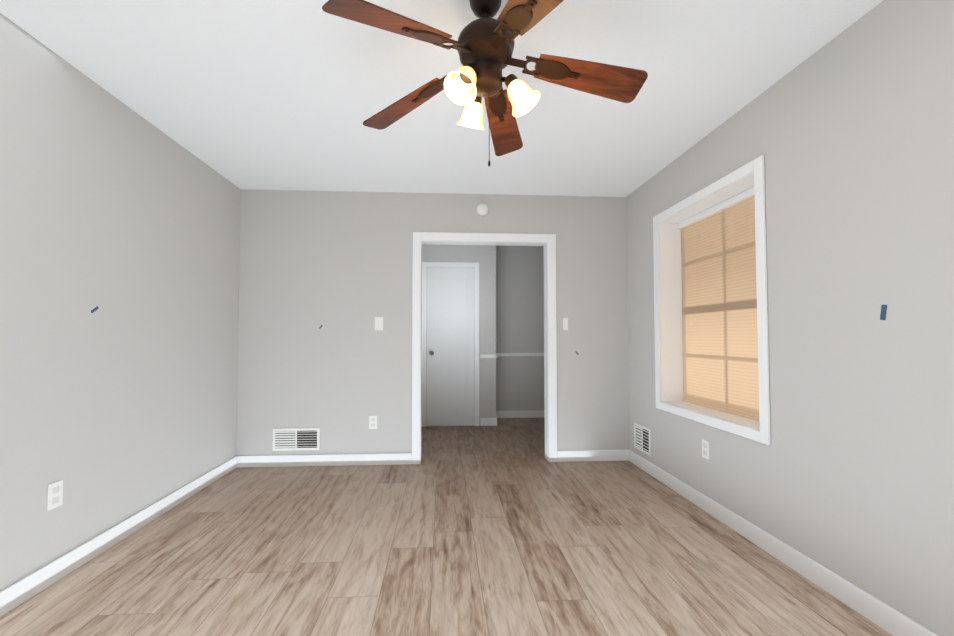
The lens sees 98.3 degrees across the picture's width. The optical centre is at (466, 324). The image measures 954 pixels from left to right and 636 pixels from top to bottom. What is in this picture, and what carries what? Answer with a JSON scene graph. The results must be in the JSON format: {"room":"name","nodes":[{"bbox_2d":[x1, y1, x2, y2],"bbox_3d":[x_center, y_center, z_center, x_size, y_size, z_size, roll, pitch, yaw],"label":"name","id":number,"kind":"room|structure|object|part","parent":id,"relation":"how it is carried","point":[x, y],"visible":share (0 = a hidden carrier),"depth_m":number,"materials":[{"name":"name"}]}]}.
{"room":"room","nodes":[
{"label":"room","id":0,"kind":"room"},
{"bbox_2d":[0,13,240,590],"bbox_3d":[-2.012,-0.011,2.618,0.140,2.440,2.270,0,-2,-3],"label":"wall","id":1,"kind":"structure","parent":0,"point":[119,405],"depth_m":2.12,"materials":[{"name":"grey paint"}]},
{"bbox_2d":[47,480,62,510],"bbox_3d":[-1.898,0.787,1.903,0.008,0.117,0.072,0,-2,-3],"label":"electrical outlet","id":2,"kind":"object","parent":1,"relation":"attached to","point":[55,495],"visible":1,"depth_m":1.90,"materials":[{"name":"white plastic"}]},
{"bbox_2d":[0,456,239,616],"bbox_3d":[-1.925,1.154,2.447,0.017,0.100,2.270,0,-2,-3],"label":"baseboard","id":3,"kind":"structure","parent":1,"relation":"attached to","point":[16,594],"depth_m":2.13,"materials":[{"name":"white wood"}]},
{"bbox_2d":[236,189,628,455],"bbox_3d":[-0.256,0.025,3.786,3.500,2.440,0.140,0,-2,-3],"label":"wall","id":4,"kind":"structure","parent":0,"point":[337,265],"depth_m":3.69,"materials":[{"name":"grey paint"}]},
{"bbox_2d":[272,428,319,450],"bbox_3d":[-1.490,1.005,3.610,0.400,0.190,0.009,0,-2,-3],"label":"air vent","id":5,"kind":"object","parent":4,"relation":"in","point":[286,439],"visible":1,"depth_m":3.61,"materials":[{"name":"white metal"}]},
{"bbox_2d":[240,453,411,467],"bbox_3d":[-1.227,1.191,3.617,1.487,0.100,0.013,0,-2,-3],"label":"baseboard","id":6,"kind":"structure","parent":4,"relation":"attached to","point":[384,458],"depth_m":3.61,"materials":[{"name":"white wood"}]},
{"bbox_2d":[369,416,376,428],"bbox_3d":[-0.826,0.867,3.653,0.072,0.117,0.008,0,-2,-3],"label":"electrical outlet","id":7,"kind":"object","parent":4,"relation":"attached to","point":[372,422],"visible":1,"depth_m":3.65,"materials":[{"name":"white plastic"}]},
{"bbox_2d":[375,317,382,329],"bbox_3d":[-0.781,-0.008,3.678,0.075,0.120,0.016,0,-2,-3],"label":"light switch","id":8,"kind":"object","parent":4,"relation":"attached to","point":[378,323],"visible":1,"depth_m":3.68,"materials":[{"name":"white plastic"}]},
{"bbox_2d":[476,203,488,215],"bbox_3d":[0.148,-1.051,3.755,0.110,0.110,0.034,0,-2,-3],"label":"smoke detector","id":9,"kind":"object","parent":4,"relation":"attached to","point":[482,209],"visible":1,"depth_m":3.74,"materials":[{"name":"white plastic"}]},
{"bbox_2d":[412,232,556,464],"bbox_3d":[0.166,0.207,3.797,1.311,2.078,0.157,0,-2,-3],"label":"door frame","id":10,"kind":"structure","parent":4,"relation":"attached to","point":[418,237],"depth_m":3.75,"materials":[{"name":"white wood"}]},
{"bbox_2d":[563,318,567,329],"bbox_3d":[0.911,-0.005,3.776,0.045,0.110,0.016,0,-2,-3],"label":"light switch","id":11,"kind":"object","parent":4,"relation":"attached to","point":[565,323],"visible":1,"depth_m":3.78,"materials":[{"name":"white plastic"}]},
{"bbox_2d":[557,450,627,461],"bbox_3d":[1.150,1.195,3.755,0.652,0.100,0.013,0,-2,-3],"label":"baseboard","id":12,"kind":"structure","parent":4,"relation":"attached to","point":[570,455],"depth_m":3.75,"materials":[{"name":"white wood"}]},
{"bbox_2d":[0,0,882,196],"bbox_3d":[-1.126,-1.315,1.552,6.700,0.100,8.680,0,-2,-3],"label":"ceiling","id":13,"kind":"structure","parent":0,"point":[270,94],"depth_m":2.10,"materials":[{"name":"white paint"}]},
{"bbox_2d":[322,0,647,166],"bbox_3d":[0.116,-0.929,1.570,1.132,0.670,1.183,0,-2,-3],"label":"ceiling fan","id":14,"kind":"object","parent":13,"relation":"hanging from","point":[483,45],"visible":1,"depth_m":1.54,"materials":[{"name":"brown wood"}]},
{"bbox_3d":[0.072,-0.742,1.565,0.038,0.296,0.031,0,-2,-3],"label":"chain","id":15,"kind":"part","parent":14,"relation":"part of","materials":[{"name":"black metal"}]},
{"bbox_2d":[0,418,891,635],"bbox_3d":[-1.126,1.224,1.473,6.700,0.100,8.680,0,-2,-3],"label":"floor","id":16,"kind":"structure","parent":0,"point":[504,527],"depth_m":2.06,"materials":[{"name":"brown wood"}]},
{"bbox_2d":[422,245,497,426],"bbox_3d":[-0.159,0.074,5.343,1.075,2.440,0.140,0,-2,-3],"label":"wall","id":17,"kind":"structure","parent":0,"point":[486,255],"depth_m":5.30,"materials":[{"name":"grey paint"}]},
{"bbox_2d":[422,262,478,426],"bbox_3d":[-0.199,0.244,5.225,0.734,2.092,0.079,0,-2,-3],"label":"door frame","id":18,"kind":"structure","parent":17,"relation":"in","point":[425,265],"depth_m":5.25,"materials":[{"name":"white wood"}]},
{"bbox_3d":[-0.439,0.360,5.202,0.056,0.056,0.069,0,-2,-3],"label":"knob","id":19,"kind":"part","parent":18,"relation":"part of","materials":[{"name":"silver metal"}]},
{"bbox_2d":[426,267,473,425],"bbox_3d":[-0.201,0.274,5.256,0.604,2.019,0.014,0,-2,-3],"label":"hall door","id":20,"kind":"structure","parent":18,"relation":"in","point":[450,345],"depth_m":5.25,"materials":[{"name":"white wood"}]},
{"bbox_2d":[491,415,497,425],"bbox_3d":[0.375,1.249,5.501,0.021,0.100,0.493,0,-2,-3],"label":"baseboard","id":21,"kind":"structure","parent":17,"relation":"attached to","point":[494,420],"depth_m":5.25,"materials":[{"name":"white"}]},
{"bbox_2d":[491,353,498,357],"bbox_3d":[0.379,0.414,5.519,0.030,0.050,0.490,0,-2,-3],"label":"trim","id":22,"kind":"structure","parent":17,"relation":"attached to","point":[496,355],"depth_m":5.27,"materials":[{"name":"white wood"}]},
{"bbox_2d":[498,246,543,410],"bbox_3d":[0.791,0.091,5.899,1.165,2.440,0.140,0,-2,-3],"label":"wall","id":23,"kind":"structure","parent":0,"point":[511,299],"depth_m":5.83,"materials":[{"name":"grey paint"}]},
{"bbox_2d":[496,410,543,417],"bbox_3d":[0.865,1.258,5.791,1.025,0.100,0.013,0,-2,-3],"label":"baseboard","id":24,"kind":"structure","parent":23,"relation":"attached to","point":[513,414],"depth_m":5.78,"materials":[{"name":"white wood"}]},
{"bbox_2d":[499,353,543,355],"bbox_3d":[0.865,0.424,5.812,1.025,0.050,0.020,0,-2,-3],"label":"trim","id":25,"kind":"structure","parent":23,"relation":"attached to","point":[500,354],"depth_m":5.80,"materials":[{"name":"white wood"}]},
{"bbox_2d":[626,0,953,635],"bbox_3d":[1.765,-0.038,1.750,0.300,2.440,8.540,0,-2,-3],"label":"wall","id":26,"kind":"structure","parent":0,"point":[847,474],"depth_m":1.73,"materials":[{"name":"grey paint"}]},
{"bbox_2d":[634,422,650,455],"bbox_3d":[1.506,0.976,3.527,0.009,0.220,0.280,0,-2,-3],"label":"air vent","id":27,"kind":"object","parent":26,"relation":"in","point":[642,438],"visible":1,"depth_m":3.52,"materials":[{"name":"white metal"}]},
{"bbox_2d":[702,439,709,459],"bbox_3d":[1.556,0.811,2.679,0.008,0.117,0.072,0,-2,-3],"label":"electrical outlet","id":28,"kind":"object","parent":26,"relation":"attached to","point":[705,450],"visible":1,"depth_m":2.67,"materials":[{"name":"white plastic"}]},
{"bbox_2d":[653,155,770,444],"bbox_3d":[1.699,-0.119,2.749,0.316,1.535,1.142,0,-2,-3],"label":"window","id":29,"kind":"structure","parent":26,"relation":"in","point":[756,167],"depth_m":2.90,"materials":[{"name":"white wood"}]},
{"bbox_2d":[678,187,753,228],"bbox_3d":[1.729,-0.796,2.772,0.044,0.046,1.004,0,-2,-3],"label":"blind headrail","id":30,"kind":"object","parent":29,"relation":"attached to","point":[737,198],"visible":0.5,"depth_m":2.79,"materials":[{"name":"white plastic"}]},
{"bbox_3d":[1.783,-0.119,2.754,0.042,1.405,1.012,0,-2,-3],"label":"window sash","id":31,"kind":"part","parent":29,"relation":"part of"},
{"bbox_2d":[680,196,758,420],"bbox_3d":[1.729,-0.106,2.750,0.028,1.372,0.996,0,-2,-3],"label":"window blinds","id":32,"kind":"object","parent":29,"relation":"attached to","point":[720,342],"visible":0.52,"depth_m":2.78,"materials":[{"name":"beige fabric"}]},
{"bbox_2d":[628,450,937,635],"bbox_3d":[1.669,1.097,0.612,0.017,0.100,6.350,0,-2,-3],"label":"baseboard","id":33,"kind":"structure","parent":26,"relation":"attached to","point":[885,617],"depth_m":1.95,"materials":[{"name":"white wood"}]},
{"bbox_2d":[880,305,886,319],"bbox_3d":[1.622,-0.048,1.602,0.002,0.062,0.028,0,-2,-3],"label":"painter's tape","id":34,"kind":"object","parent":26,"relation":"in","point":[883,312],"visible":1,"depth_m":1.60,"materials":[{"name":"blue"}]},
{"label":"outside","id":35,"kind":"structure","parent":0,"visible":0},
{"bbox_2d":[696,204,754,275],"bbox_3d":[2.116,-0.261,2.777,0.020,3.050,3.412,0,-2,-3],"label":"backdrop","id":36,"kind":"structure","parent":35,"point":[727,230],"depth_m":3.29,"materials":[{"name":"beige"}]}
]}

